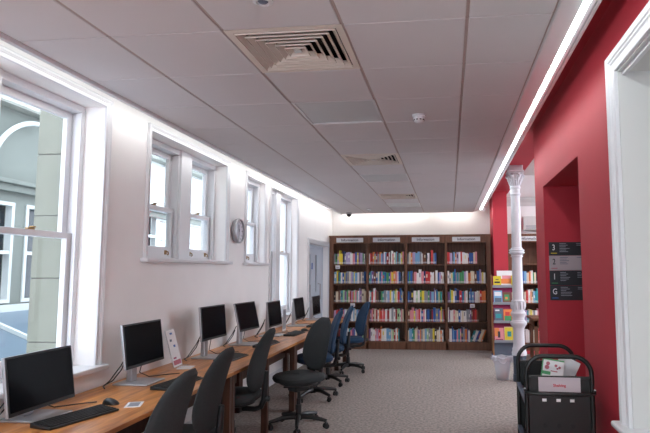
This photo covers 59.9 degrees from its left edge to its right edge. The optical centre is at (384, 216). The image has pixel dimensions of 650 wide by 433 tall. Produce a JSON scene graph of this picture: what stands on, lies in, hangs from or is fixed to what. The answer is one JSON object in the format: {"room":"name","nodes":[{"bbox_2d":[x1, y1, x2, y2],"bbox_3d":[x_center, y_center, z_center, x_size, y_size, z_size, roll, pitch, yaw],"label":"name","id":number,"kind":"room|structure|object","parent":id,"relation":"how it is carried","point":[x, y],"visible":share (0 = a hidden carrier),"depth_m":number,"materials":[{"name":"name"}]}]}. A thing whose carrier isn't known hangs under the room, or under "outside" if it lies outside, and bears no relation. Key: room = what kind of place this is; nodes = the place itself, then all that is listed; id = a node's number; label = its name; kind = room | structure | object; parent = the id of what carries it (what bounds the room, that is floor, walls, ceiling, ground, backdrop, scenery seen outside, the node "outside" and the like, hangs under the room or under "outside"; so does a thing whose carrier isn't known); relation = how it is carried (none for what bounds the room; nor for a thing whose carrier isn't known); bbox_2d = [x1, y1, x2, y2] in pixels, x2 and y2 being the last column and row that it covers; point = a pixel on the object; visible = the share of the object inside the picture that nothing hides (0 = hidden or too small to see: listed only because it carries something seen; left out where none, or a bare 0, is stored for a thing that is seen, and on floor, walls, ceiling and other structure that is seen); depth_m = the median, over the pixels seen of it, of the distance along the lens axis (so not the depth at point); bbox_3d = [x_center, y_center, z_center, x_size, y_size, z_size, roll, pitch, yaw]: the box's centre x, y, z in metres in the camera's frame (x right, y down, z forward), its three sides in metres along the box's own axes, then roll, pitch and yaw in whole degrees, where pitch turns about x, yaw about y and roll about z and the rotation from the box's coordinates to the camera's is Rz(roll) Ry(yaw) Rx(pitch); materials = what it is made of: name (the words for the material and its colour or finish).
{"room":"library","nodes":[
{"label":"library","id":0,"kind":"room"},
{"bbox_2d":[0,40,332,432],"bbox_3d":[-2.059,0.270,4.787,0.280,3.500,14.250,-1,-6,6],"label":"wall","id":1,"kind":"structure","parent":0,"point":[136,291],"depth_m":4.50,"materials":[{"name":"white paint"}]},
{"bbox_2d":[0,45,112,399],"bbox_3d":[-2.206,0.034,3.186,0.335,1.920,1.745,-1,-6,6],"label":"window","id":2,"kind":"structure","parent":1,"relation":"in","point":[73,114],"depth_m":3.90,"materials":[{"name":"white wood"}]},
{"bbox_2d":[140,122,232,263],"bbox_3d":[-1.941,-0.121,5.402,0.305,1.145,1.780,-1,-6,6],"label":"window","id":3,"kind":"structure","parent":1,"relation":"in","point":[180,164],"depth_m":5.38,"materials":[{"name":"white wood"}]},
{"bbox_2d":[231,218,244,242],"bbox_3d":[-1.697,0.167,6.449,0.066,0.290,0.290,-1,-6,6],"label":"wall clock","id":4,"kind":"object","parent":1,"relation":"attached to","point":[237,227],"visible":1,"depth_m":6.41,"materials":[{"name":"silver metal"}]},
{"bbox_2d":[185,363,302,423],"bbox_3d":[-1.905,1.935,4.608,0.020,0.150,14.250,-1,-6,6],"label":"baseboard","id":5,"kind":"structure","parent":1,"relation":"attached to","point":[271,382],"depth_m":7.67,"materials":[{"name":"white"}]},
{"bbox_2d":[242,170,269,265],"bbox_3d":[-1.715,0.050,7.145,0.255,1.150,0.850,-1,-6,6],"label":"window","id":6,"kind":"structure","parent":1,"relation":"in","point":[252,187],"depth_m":7.42,"materials":[{"name":"white wood"}]},
{"bbox_2d":[268,182,299,318],"bbox_3d":[-1.574,0.545,8.370,0.265,1.900,1.520,-1,-6,6],"label":"window","id":7,"kind":"structure","parent":1,"relation":"in","point":[276,198],"depth_m":8.40,"materials":[{"name":"white wood"}]},
{"bbox_2d":[306,237,329,317],"bbox_3d":[-1.314,1.511,10.512,0.190,2.130,1.760,-1,-6,6],"label":"door","id":8,"kind":"structure","parent":1,"relation":"in","point":[314,253],"depth_m":10.81,"materials":[{"name":"grey paint"}]},
{"bbox_2d":[0,0,558,213],"bbox_3d":[-0.346,-0.764,4.583,2.702,0.040,14.004,-1,-6,6],"label":"ceiling tiles","id":9,"kind":"structure","parent":0,"point":[465,65],"depth_m":3.41,"materials":[{"name":"white tile"}]},
{"bbox_2d":[0,32,452,214],"bbox_3d":[-0.358,-0.760,4.589,2.728,0.077,14.010,-1,-6,6],"label":"trim","id":10,"kind":"structure","parent":9,"relation":"attached to","point":[3,37],"depth_m":3.87,"materials":[{"name":"white"}]},
{"bbox_2d":[252,0,272,6],"bbox_3d":[-0.535,-0.943,2.452,0.090,0.014,0.090,-1,-6,6],"label":"ceiling sensor","id":11,"kind":"object","parent":9,"relation":"attached to","point":[264,3],"visible":1,"depth_m":2.46,"materials":[{"name":"white plastic"}]},
{"bbox_2d":[223,24,360,72],"bbox_3d":[-0.472,-0.946,3.035,0.594,0.117,0.594,-1,-6,6],"label":"ceiling vent","id":12,"kind":"object","parent":9,"relation":"attached to","point":[316,47],"visible":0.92,"depth_m":3.03,"materials":[{"name":"white metal"}]},
{"bbox_2d":[291,99,383,124],"bbox_3d":[-0.336,-0.789,4.218,0.592,0.020,0.592,-1,-6,6],"label":"ceiling light panel","id":13,"kind":"object","parent":9,"relation":"attached to","point":[348,111],"visible":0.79,"depth_m":4.20,"materials":[{"name":"white plastic"}]},
{"bbox_2d":[341,153,401,165],"bbox_3d":[-0.131,-0.659,6.002,0.594,0.117,0.594,-1,-6,6],"label":"ceiling vent","id":14,"kind":"object","parent":9,"relation":"attached to","point":[389,158],"visible":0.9,"depth_m":6.03,"materials":[{"name":"white metal"}]},
{"bbox_2d":[360,173,409,181],"bbox_3d":[0.006,-0.503,7.184,0.592,0.020,0.592,-1,-6,6],"label":"ceiling light panel","id":15,"kind":"object","parent":9,"relation":"attached to","point":[367,177],"visible":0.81,"depth_m":7.17,"materials":[{"name":"white plastic"}]},
{"bbox_2d":[378,193,417,198],"bbox_3d":[0.211,-0.372,8.968,0.594,0.117,0.594,-1,-6,6],"label":"ceiling vent","id":16,"kind":"object","parent":9,"relation":"attached to","point":[382,196],"visible":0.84,"depth_m":9.03,"materials":[{"name":"beige metal"}]},
{"bbox_2d":[386,203,420,206],"bbox_3d":[0.347,-0.216,10.151,0.592,0.020,0.592,-1,-6,6],"label":"ceiling light panel","id":17,"kind":"object","parent":9,"relation":"attached to","point":[388,204],"visible":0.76,"depth_m":10.11,"materials":[{"name":"white plastic"}]},
{"bbox_2d":[412,113,425,123],"bbox_3d":[0.260,-0.744,4.269,0.104,0.065,0.104,-1,-6,6],"label":"smoke detector","id":18,"kind":"object","parent":9,"relation":"attached to","point":[418,118],"visible":1,"depth_m":4.24,"materials":[{"name":"white plastic"}]},
{"bbox_2d":[474,0,601,210],"bbox_3d":[1.115,-0.835,4.397,0.245,0.136,13.950,-1,-6,6],"label":"trim","id":19,"kind":"structure","parent":9,"relation":"attached to","point":[566,11],"depth_m":3.50,"materials":[{"name":"white paint"}]},
{"bbox_2d":[487,176,498,195],"bbox_3d":[1.584,-0.449,8.272,0.038,0.038,1.981,-1,-6,6],"label":"strip light","id":20,"kind":"object","parent":19,"relation":"attached to","point":[496,178],"visible":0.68,"depth_m":8.02,"materials":[{"name":"white plastic"}]},
{"bbox_2d":[497,139,517,175],"bbox_3d":[1.353,-0.643,6.269,0.038,0.038,2.031,-1,-6,6],"label":"strip light","id":21,"kind":"object","parent":19,"relation":"attached to","point":[515,140],"visible":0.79,"depth_m":6.03,"materials":[{"name":"white plastic"}]},
{"bbox_2d":[515,67,555,138],"bbox_3d":[1.131,-0.830,4.334,0.038,0.038,1.846,-1,-6,6],"label":"strip light","id":22,"kind":"object","parent":19,"relation":"attached to","point":[551,70],"visible":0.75,"depth_m":4.03,"materials":[{"name":"white plastic"}]},
{"bbox_2d":[551,0,590,67],"bbox_3d":[0.900,-1.024,2.329,0.038,0.038,2.171,-1,-6,6],"label":"strip light","id":23,"kind":"object","parent":19,"relation":"attached to","point":[585,4],"visible":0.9,"depth_m":2.88,"materials":[{"name":"white plastic"}]},
{"bbox_2d":[215,349,539,432],"bbox_3d":[1.389,2.013,4.221,7.450,0.100,14.650,-1,-6,6],"label":"floor","id":24,"kind":"structure","parent":0,"point":[398,391],"depth_m":6.87,"materials":[{"name":"carpet"}]},
{"bbox_2d":[0,370,233,432],"bbox_3d":[-1.670,1.531,3.558,0.725,0.750,1.868,-1,-6,6],"label":"computer desk","id":25,"kind":"object","parent":24,"relation":"on","point":[133,419],"visible":0.55,"depth_m":3.48,"materials":[{"name":"brown wood"}]},
{"bbox_2d":[0,345,96,423],"bbox_3d":[-1.949,0.935,3.155,0.306,0.359,0.615,-1,-6,6],"label":"computer monitor","id":26,"kind":"object","parent":25,"relation":"on","point":[32,381],"visible":0.96,"depth_m":3.06,"materials":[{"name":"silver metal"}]},
{"bbox_2d":[30,404,118,430],"bbox_3d":[-1.681,1.090,3.051,0.145,0.029,0.440,-2,-6,21],"label":"keyboard","id":27,"kind":"object","parent":25,"relation":"on","point":[66,419],"visible":1,"depth_m":3.00,"materials":[{"name":"black plastic"}]},
{"bbox_2d":[102,398,119,405],"bbox_3d":[-1.662,1.120,3.390,0.110,0.036,0.062,-2,-6,18],"label":"computer mouse","id":28,"kind":"object","parent":25,"relation":"on","point":[108,401],"visible":1,"depth_m":3.37,"materials":[{"name":"black plastic"}]},
{"bbox_2d":[124,401,143,407],"bbox_3d":[-1.513,1.134,3.371,0.090,0.003,0.140,1,-6,-13],"label":"card","id":29,"kind":"object","parent":25,"relation":"on","point":[129,404],"visible":1,"depth_m":3.37,"materials":[{"name":"white paper"}]},
{"bbox_2d":[127,402,140,406],"bbox_3d":[-1.513,1.133,3.371,0.060,0.001,0.100,1,-6,-13],"label":"print","id":30,"kind":"object","parent":29,"relation":"on","point":[130,404],"depth_m":3.37,"materials":[{"name":"grey paper"}]},
{"bbox_2d":[102,319,179,388],"bbox_3d":[-1.794,0.991,4.112,0.306,0.433,0.615,-1,-6,6],"label":"computer monitor","id":31,"kind":"object","parent":25,"relation":"on","point":[142,342],"visible":1,"depth_m":4.02,"materials":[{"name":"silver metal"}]},
{"bbox_2d":[150,376,202,390],"bbox_3d":[-1.473,1.180,3.979,0.145,0.029,0.440,-1,-6,12],"label":"keyboard","id":32,"kind":"object","parent":25,"relation":"on","point":[163,386],"visible":0.3,"depth_m":3.81,"materials":[{"name":"black plastic"}]},
{"bbox_2d":[144,368,197,432],"bbox_3d":[-1.282,1.296,2.753,0.640,1.060,0.587,2,-6,-26],"label":"office chair","id":33,"kind":"object","parent":24,"relation":"on","point":[169,414],"visible":1,"depth_m":2.70,"materials":[{"name":"grey fabric"}]},
{"bbox_2d":[182,347,234,432],"bbox_3d":[-1.310,1.374,3.558,0.640,1.060,0.587,2,-6,-26],"label":"office chair","id":34,"kind":"object","parent":24,"relation":"on","point":[208,410],"visible":0.96,"depth_m":3.49,"materials":[{"name":"black fabric"}]},
{"bbox_2d":[151,341,296,432],"bbox_3d":[-1.457,1.709,5.407,0.725,0.750,1.868,-1,-6,6],"label":"computer desk","id":35,"kind":"object","parent":24,"relation":"on","point":[237,366],"visible":0.42,"depth_m":5.33,"materials":[{"name":"brown wood"}]},
{"bbox_2d":[165,329,181,367],"bbox_3d":[-1.764,1.118,4.745,0.160,0.309,0.190,0,-6,1],"label":"holder","id":36,"kind":"object","parent":35,"relation":"on","point":[170,334],"visible":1,"depth_m":4.74,"materials":[{"name":"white plastic"}]},
{"bbox_2d":[174,358,181,364],"bbox_3d":[-1.759,1.232,4.734,0.016,0.038,0.152,0,-6,1],"label":"print","id":37,"kind":"object","parent":36,"relation":"attached to","point":[177,361],"depth_m":4.74,"materials":[{"name":"red"}]},
{"bbox_2d":[177,366,193,368],"bbox_3d":[-1.665,1.261,4.671,0.120,0.002,0.160,0,-6,-5],"label":"card","id":38,"kind":"object","parent":35,"relation":"on","point":[180,367],"visible":0.93,"depth_m":4.66,"materials":[{"name":"white paper"}]},
{"bbox_2d":[184,304,238,360],"bbox_3d":[-1.648,1.082,5.290,0.306,0.478,0.615,-1,-6,8],"label":"computer monitor","id":39,"kind":"object","parent":35,"relation":"on","point":[212,319],"visible":0.91,"depth_m":5.20,"materials":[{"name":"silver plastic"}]},
{"bbox_2d":[213,352,248,361],"bbox_3d":[-1.403,1.289,5.113,0.145,0.029,0.440,-1,-6,9],"label":"keyboard","id":40,"kind":"object","parent":35,"relation":"on","point":[236,356],"visible":0.46,"depth_m":5.18,"materials":[{"name":"black plastic"}]},
{"bbox_2d":[223,301,258,346],"bbox_3d":[-1.552,1.179,6.191,0.306,0.457,0.615,-1,-6,10],"label":"computer monitor","id":41,"kind":"object","parent":35,"relation":"on","point":[245,312],"visible":0.96,"depth_m":6.11,"materials":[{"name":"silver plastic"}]},
{"bbox_2d":[252,341,278,347],"bbox_3d":[-1.284,1.381,6.061,0.145,0.029,0.440,-1,-6,9],"label":"keyboard","id":42,"kind":"object","parent":35,"relation":"on","point":[273,342],"visible":0.2,"depth_m":6.07,"materials":[{"name":"black plastic"}]},
{"bbox_2d":[221,328,275,432],"bbox_3d":[-1.281,1.492,4.777,0.640,1.060,0.587,2,-6,-26],"label":"office chair","id":43,"kind":"object","parent":24,"relation":"on","point":[257,375],"visible":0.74,"depth_m":4.71,"materials":[{"name":"black fabric"}]},
{"bbox_2d":[241,325,329,406],"bbox_3d":[-1.244,1.888,7.257,0.725,0.750,1.868,-1,-6,6],"label":"computer desk","id":44,"kind":"object","parent":24,"relation":"on","point":[300,338],"visible":0.2,"depth_m":6.96,"materials":[{"name":"brown wood"}]},
{"bbox_2d":[254,300,287,337],"bbox_3d":[-1.419,1.276,7.023,0.306,0.425,0.615,-1,-6,6],"label":"computer monitor","id":45,"kind":"object","parent":44,"relation":"on","point":[273,308],"visible":0.8,"depth_m":6.94,"materials":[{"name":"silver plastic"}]},
{"bbox_2d":[282,307,285,330],"bbox_3d":[-1.320,1.373,7.483,0.072,0.320,0.170,-1,-6,5],"label":"holder","id":46,"kind":"object","parent":44,"relation":"on","point":[284,308],"visible":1,"depth_m":7.48,"materials":[{"name":"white plastic"}]},
{"bbox_2d":[283,309,285,328],"bbox_3d":[-1.348,1.373,7.485,0.005,0.256,0.136,-1,-6,5],"label":"print","id":47,"kind":"object","parent":46,"relation":"attached to","point":[284,310],"depth_m":7.48,"materials":[{"name":"grey paper"}]},
{"bbox_2d":[283,330,304,335],"bbox_3d":[-1.146,1.480,7.088,0.145,0.029,0.440,-1,-6,9],"label":"keyboard","id":48,"kind":"object","parent":44,"relation":"on","point":[296,332],"visible":1,"depth_m":7.01,"materials":[{"name":"black plastic"}]},
{"bbox_2d":[286,297,311,326],"bbox_3d":[-1.298,1.403,8.250,0.306,0.408,0.615,-1,-6,6],"label":"computer monitor","id":49,"kind":"object","parent":44,"relation":"on","point":[298,312],"visible":0.97,"depth_m":8.16,"materials":[{"name":"silver metal"}]},
{"bbox_2d":[268,317,330,432],"bbox_3d":[-0.835,1.574,5.636,0.587,1.060,0.640,-1,-6,12],"label":"office chair","id":50,"kind":"object","parent":24,"relation":"on","point":[315,348],"visible":1,"depth_m":5.66,"materials":[{"name":"black fabric"}]},
{"bbox_2d":[288,310,342,402],"bbox_3d":[-0.842,1.695,6.881,0.587,1.060,0.640,-6,-8,44],"label":"office chair","id":51,"kind":"object","parent":24,"relation":"on","point":[335,323],"visible":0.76,"depth_m":6.86,"materials":[{"name":"blue fabric"}]},
{"bbox_2d":[287,318,346,373],"bbox_3d":[-1.064,2.040,8.824,0.725,0.750,1.298,-1,-6,6],"label":"computer desk","id":52,"kind":"object","parent":24,"relation":"on","point":[300,345],"visible":0.12,"depth_m":8.88,"materials":[{"name":"brown wood"}]},
{"bbox_2d":[302,295,320,320],"bbox_3d":[-1.175,1.510,9.268,0.306,0.390,0.615,-1,-6,6],"label":"computer monitor","id":53,"kind":"object","parent":52,"relation":"on","point":[315,300],"visible":0.91,"depth_m":9.18,"materials":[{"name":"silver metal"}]},
{"bbox_2d":[316,306,353,386],"bbox_3d":[-0.763,1.779,7.752,0.640,1.060,0.587,5,-7,-41],"label":"office chair","id":54,"kind":"object","parent":24,"relation":"on","point":[344,326],"visible":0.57,"depth_m":7.73,"materials":[{"name":"blue fabric"}]},
{"bbox_2d":[331,302,370,373],"bbox_3d":[-0.542,1.870,8.696,0.587,1.060,0.640,-4,-7,34],"label":"office chair","id":55,"kind":"object","parent":24,"relation":"on","point":[360,324],"visible":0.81,"depth_m":8.69,"materials":[{"name":"blue fabric"}]},
{"bbox_2d":[329,234,491,350],"bbox_3d":[0.500,1.515,11.309,3.255,2.265,0.390,-1,-6,6],"label":"bookcase","id":56,"kind":"object","parent":24,"relation":"on","point":[440,245],"visible":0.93,"depth_m":11.31,"materials":[{"name":"brown wood"}]},
{"bbox_2d":[386,328,388,340],"bbox_3d":[0.056,2.365,11.218,0.042,0.245,0.150,-1,-6,6],"label":"book","id":57,"kind":"object","parent":56,"relation":"on","point":[387,330],"visible":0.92,"depth_m":11.15,"materials":[{"name":"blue paper"}]},
{"bbox_2d":[391,307,393,320],"bbox_3d":[0.157,1.969,11.252,0.042,0.267,0.158,-1,-6,6],"label":"book","id":58,"kind":"object","parent":56,"relation":"on","point":[392,308],"visible":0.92,"depth_m":11.18,"materials":[{"name":"grey paper"}]},
{"bbox_2d":[393,271,395,282],"bbox_3d":[0.197,1.228,11.316,0.050,0.248,0.148,-1,-6,6],"label":"book","id":59,"kind":"object","parent":56,"relation":"on","point":[394,272],"visible":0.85,"depth_m":11.24,"materials":[{"name":"orange paper"}]},
{"bbox_2d":[397,308,399,320],"bbox_3d":[0.277,1.977,11.239,0.050,0.248,0.164,-1,-6,6],"label":"book","id":60,"kind":"object","parent":56,"relation":"on","point":[398,309],"visible":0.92,"depth_m":11.16,"materials":[{"name":"green paper"}]},
{"bbox_2d":[411,288,413,301],"bbox_3d":[0.553,1.582,11.248,0.050,0.280,0.173,-1,-6,6],"label":"book","id":61,"kind":"object","parent":56,"relation":"on","point":[412,289],"visible":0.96,"depth_m":11.17,"materials":[{"name":"black paper"}]},
{"bbox_2d":[416,309,418,321],"bbox_3d":[0.656,1.981,11.203,0.042,0.230,0.173,-1,-6,6],"label":"book","id":62,"kind":"object","parent":56,"relation":"on","point":[417,310],"visible":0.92,"depth_m":11.12,"materials":[{"name":"pink paper"}]},
{"bbox_2d":[421,271,423,282],"bbox_3d":[0.758,1.226,11.259,0.050,0.237,0.174,-1,-6,6],"label":"book","id":63,"kind":"object","parent":56,"relation":"on","point":[422,272],"visible":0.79,"depth_m":11.18,"materials":[{"name":"pink paper"}]},
{"bbox_2d":[430,329,432,340],"bbox_3d":[0.925,2.359,11.128,0.050,0.235,0.161,-1,-6,6],"label":"book","id":64,"kind":"object","parent":56,"relation":"on","point":[431,330],"visible":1,"depth_m":11.05,"materials":[{"name":"grey paper"}]},
{"bbox_2d":[433,308,435,321],"bbox_3d":[0.987,1.956,11.158,0.050,0.271,0.158,-1,-6,6],"label":"book","id":65,"kind":"object","parent":56,"relation":"on","point":[434,309],"visible":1,"depth_m":11.08,"materials":[{"name":"blue paper"}]},
{"bbox_2d":[435,270,437,282],"bbox_3d":[1.037,1.213,11.231,0.042,0.257,0.175,-1,-6,6],"label":"book","id":66,"kind":"object","parent":56,"relation":"on","point":[436,271],"visible":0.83,"depth_m":11.15,"materials":[{"name":"white paper"}]},
{"bbox_2d":[338,252,538,342],"bbox_3d":[1.813,1.581,11.108,5.716,1.775,0.187,-1,-6,6],"label":"books","id":67,"kind":"object","parent":56,"relation":"on","point":[529,296],"visible":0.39,"depth_m":11.11,"materials":[{"name":"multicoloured paper"}]},
{"bbox_2d":[447,252,449,263],"bbox_3d":[1.277,0.836,11.233,0.050,0.231,0.163,-1,-6,6],"label":"book","id":68,"kind":"object","parent":56,"relation":"on","point":[448,253],"visible":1,"depth_m":11.15,"materials":[{"name":"red paper"}]},
{"bbox_2d":[449,328,451,341],"bbox_3d":[1.302,2.349,11.087,0.050,0.244,0.162,-1,-6,6],"label":"book","id":69,"kind":"object","parent":56,"relation":"on","point":[450,329],"visible":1,"depth_m":11.01,"materials":[{"name":"white paper"}]},
{"bbox_2d":[454,330,456,341],"bbox_3d":[1.395,2.363,11.081,0.050,0.215,0.178,-1,-6,6],"label":"book","id":70,"kind":"object","parent":56,"relation":"on","point":[455,331],"visible":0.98,"depth_m":10.99,"materials":[{"name":"blue paper"}]},
{"bbox_2d":[459,291,461,302],"bbox_3d":[1.504,1.593,11.127,0.050,0.230,0.150,-1,-6,6],"label":"book","id":71,"kind":"object","parent":56,"relation":"on","point":[460,292],"visible":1,"depth_m":11.05,"materials":[{"name":"red paper"}]},
{"bbox_2d":[478,329,484,341],"bbox_3d":[1.894,2.344,11.022,0.134,0.239,0.177,-1,-6,6],"label":"book","id":72,"kind":"object","parent":56,"relation":"on","point":[482,330],"visible":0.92,"depth_m":10.94,"materials":[{"name":"beige paper"}]},
{"bbox_2d":[490,275,524,358],"bbox_3d":[2.201,1.783,10.007,0.564,1.470,0.366,-1,-6,6],"label":"display rack","id":73,"kind":"object","parent":24,"relation":"on","point":[499,347],"visible":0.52,"depth_m":9.98,"materials":[{"name":"grey metal"}]},
{"bbox_2d":[493,276,500,284],"bbox_3d":[2.038,1.182,10.155,0.140,0.198,0.050,-1,-6,6],"label":"magazine","id":74,"kind":"object","parent":73,"relation":"in","point":[496,279],"visible":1,"depth_m":10.15,"materials":[{"name":"yellow paper"}]},
{"bbox_2d":[494,291,501,301],"bbox_3d":[2.037,1.456,10.072,0.150,0.237,0.058,-1,-6,6],"label":"magazine","id":75,"kind":"object","parent":73,"relation":"in","point":[497,294],"visible":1,"depth_m":10.07,"materials":[{"name":"blue paper"}]},
{"bbox_2d":[494,308,502,319],"bbox_3d":[2.030,1.763,9.973,0.150,0.247,0.060,-1,-6,6],"label":"magazine","id":76,"kind":"object","parent":73,"relation":"in","point":[498,312],"visible":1,"depth_m":9.98,"materials":[{"name":"blue paper"}]},
{"bbox_2d":[494,328,503,339],"bbox_3d":[2.017,2.088,9.861,0.160,0.237,0.058,-1,-6,6],"label":"magazine","id":77,"kind":"object","parent":73,"relation":"in","point":[499,332],"visible":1,"depth_m":9.86,"materials":[{"name":"pink paper"}]},
{"bbox_2d":[497,271,511,284],"bbox_3d":[2.196,1.135,10.181,0.310,0.296,0.069,-1,-6,6],"label":"magazine","id":78,"kind":"object","parent":73,"relation":"in","point":[505,275],"visible":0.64,"depth_m":10.19,"materials":[{"name":"white paper"}]},
{"bbox_2d":[501,279,510,283],"bbox_3d":[2.194,1.176,10.163,0.248,0.088,0.019,-1,-6,6],"label":"picture","id":79,"kind":"object","parent":78,"relation":"attached to","point":[503,281],"depth_m":10.16,"materials":[{"name":"orange paper"}]},
{"bbox_2d":[502,275,510,278],"bbox_3d":[2.227,1.104,10.181,0.186,0.059,0.014,-1,-6,6],"label":"picture","id":80,"kind":"object","parent":78,"relation":"attached to","point":[503,276],"depth_m":10.18,"materials":[{"name":"pink paper"}]},
{"bbox_2d":[503,292,510,301],"bbox_3d":[2.191,1.468,10.050,0.140,0.208,0.052,-1,-6,6],"label":"magazine","id":81,"kind":"object","parent":73,"relation":"in","point":[506,295],"visible":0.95,"depth_m":10.05,"materials":[{"name":"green paper"}]},
{"bbox_2d":[503,309,511,320],"bbox_3d":[2.189,1.770,9.952,0.150,0.227,0.056,-1,-6,6],"label":"magazine","id":82,"kind":"object","parent":73,"relation":"in","point":[507,312],"visible":0.88,"depth_m":9.95,"materials":[{"name":"orange paper"}]},
{"bbox_2d":[504,327,512,339],"bbox_3d":[2.191,2.076,9.844,0.170,0.257,0.062,-1,-6,6],"label":"magazine","id":83,"kind":"object","parent":73,"relation":"in","point":[508,331],"visible":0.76,"depth_m":9.85,"materials":[{"name":"beige paper"}]},
{"bbox_2d":[505,165,526,381],"bbox_3d":[1.892,0.790,7.998,0.272,3.060,0.271,-1,-6,6],"label":"column","id":84,"kind":"structure","parent":24,"relation":"on","point":[514,174],"depth_m":7.94,"materials":[{"name":"white metal"}]},
{"bbox_2d":[495,0,611,192],"bbox_3d":[1.484,-1.303,4.531,0.360,0.440,14.250,-1,-6,6],"label":"beam","id":85,"kind":"structure","parent":84,"relation":"on","point":[524,155],"depth_m":5.12,"materials":[{"name":"red paint"}]},
{"bbox_2d":[508,234,539,350],"bbox_3d":[3.625,1.471,10.953,2.425,2.265,0.390,-1,-6,6],"label":"bookcase","id":86,"kind":"object","parent":24,"relation":"on","point":[528,241],"visible":0.14,"depth_m":11.22,"materials":[{"name":"brown wood"}]},
{"bbox_2d":[526,315,538,359],"bbox_3d":[2.977,2.119,9.716,0.900,0.740,0.700,-1,-6,6],"label":"side table","id":87,"kind":"object","parent":24,"relation":"on","point":[533,319],"visible":0.4,"depth_m":9.63,"materials":[{"name":"brown wood"}]},
{"bbox_2d":[516,343,596,432],"bbox_3d":[1.047,1.355,3.463,0.408,1.066,0.673,-1,-6,8],"label":"trolley","id":88,"kind":"object","parent":24,"relation":"on","point":[537,411],"visible":0.94,"depth_m":3.22,"materials":[{"name":"black metal"}]},
{"bbox_2d":[541,358,563,375],"bbox_3d":[1.027,0.977,3.438,0.158,0.205,0.070,-1,-6,12],"label":"picture book","id":89,"kind":"object","parent":88,"relation":"on","point":[550,367],"visible":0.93,"depth_m":3.45,"materials":[{"name":"white paper"}]},
{"bbox_2d":[538,377,580,392],"bbox_3d":[1.005,0.969,3.220,0.234,0.082,0.004,-1,-6,8],"label":"sign","id":90,"kind":"object","parent":88,"relation":"attached to","point":[546,384],"visible":1,"depth_m":3.22,"materials":[{"name":"grey paper"}]},
{"bbox_2d":[558,359,579,375],"bbox_3d":[1.134,0.974,3.520,0.191,0.210,0.010,-1,-6,12],"label":"booklet","id":91,"kind":"object","parent":88,"relation":"on","point":[571,367],"visible":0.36,"depth_m":3.51,"materials":[{"name":"grey paper"}]},
{"bbox_2d":[333,175,535,235],"bbox_3d":[2.236,0.911,11.537,7.390,3.500,0.200,-1,-6,6],"label":"wall","id":92,"kind":"structure","parent":0,"point":[475,222],"depth_m":11.66,"materials":[{"name":"white paint"}]},
{"bbox_2d":[507,197,534,205],"bbox_3d":[4.077,-0.324,11.282,3.240,0.180,0.120,-1,-6,6],"label":"trim","id":93,"kind":"structure","parent":92,"relation":"attached to","point":[524,201],"depth_m":11.41,"materials":[{"name":"grey paint"}]},
{"bbox_2d":[522,216,535,229],"bbox_3d":[3.179,0.136,11.339,0.750,0.280,0.124,-1,-6,6],"label":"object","id":94,"kind":"object","parent":92,"relation":"attached to","point":[529,222],"visible":0.43,"depth_m":11.31,"materials":[{"name":"grey"}]},
{"bbox_2d":[489,191,507,340],"bbox_3d":[2.250,1.080,10.998,0.265,3.060,0.830,-1,-6,6],"label":"wall pier","id":95,"kind":"object","parent":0,"point":[498,238],"visible":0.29,"depth_m":10.68,"materials":[{"name":"red paint"}]},
{"bbox_2d":[523,159,534,174],"bbox_3d":[1.408,-1.571,4.566,7.390,0.100,14.650,-1,-6,6],"label":"ceiling","id":96,"kind":"structure","parent":0,"point":[529,170],"depth_m":10.92,"materials":[{"name":"grey paint"}]},
{"bbox_2d":[526,0,649,432],"bbox_3d":[3.262,0.414,4.160,3.670,3.060,14.250,-1,-6,6],"label":"wall","id":97,"kind":"structure","parent":0,"point":[572,183],"depth_m":3.83,"materials":[{"name":"red paint"}]},
{"bbox_2d":[549,242,580,255],"bbox_3d":[1.794,0.312,5.419,0.400,0.130,0.014,-1,-6,6],"label":"sign","id":98,"kind":"object","parent":97,"relation":"attached to","point":[555,248],"visible":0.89,"depth_m":5.42,"materials":[{"name":"black plastic"}]},
{"bbox_2d":[549,271,581,284],"bbox_3d":[1.794,0.594,5.392,0.400,0.141,0.014,-1,-6,6],"label":"sign","id":99,"kind":"object","parent":97,"relation":"attached to","point":[556,277],"visible":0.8,"depth_m":5.39,"materials":[{"name":"black plastic"}]},
{"bbox_2d":[549,256,581,270],"bbox_3d":[1.794,0.450,5.406,0.400,0.143,0.014,-1,-6,6],"label":"sign","id":100,"kind":"object","parent":97,"relation":"attached to","point":[556,263],"visible":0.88,"depth_m":5.41,"materials":[{"name":"grey plastic"}]},
{"bbox_2d":[550,286,582,299],"bbox_3d":[1.795,0.735,5.378,0.400,0.140,0.014,-1,-6,6],"label":"sign","id":101,"kind":"object","parent":97,"relation":"attached to","point":[556,292],"visible":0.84,"depth_m":5.38,"materials":[{"name":"black"}]},
{"bbox_2d":[604,0,649,432],"bbox_3d":[1.365,0.005,1.865,0.570,2.032,2.520,-1,-6,6],"label":"door frame","id":102,"kind":"structure","parent":97,"relation":"in","point":[627,67],"depth_m":2.97,"materials":[{"name":"white wood"}]},
{"label":"outside","id":103,"kind":"structure","parent":0,"visible":0},
{"bbox_2d":[0,303,28,360],"bbox_3d":[-4.011,1.683,6.872,2.570,1.100,11.000,-1,-6,6],"label":"roof","id":104,"kind":"structure","parent":103,"point":[13,317],"depth_m":6.99,"materials":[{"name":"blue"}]},
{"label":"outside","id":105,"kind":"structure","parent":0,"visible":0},
{"bbox_2d":[0,94,202,304],"bbox_3d":[-4.741,2.172,12.471,0.500,7.212,24.000,-1,-6,6],"label":"building","id":106,"kind":"structure","parent":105,"point":[19,121],"depth_m":8.02,"materials":[{"name":"grey paint"}]},
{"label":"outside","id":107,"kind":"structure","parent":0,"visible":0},
{"bbox_2d":[26,110,62,352],"bbox_3d":[-2.524,1.262,4.643,0.540,7.500,0.650,-1,-6,6],"label":"stone pier","id":108,"kind":"structure","parent":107,"point":[46,252],"depth_m":4.47,"materials":[{"name":"grey"}]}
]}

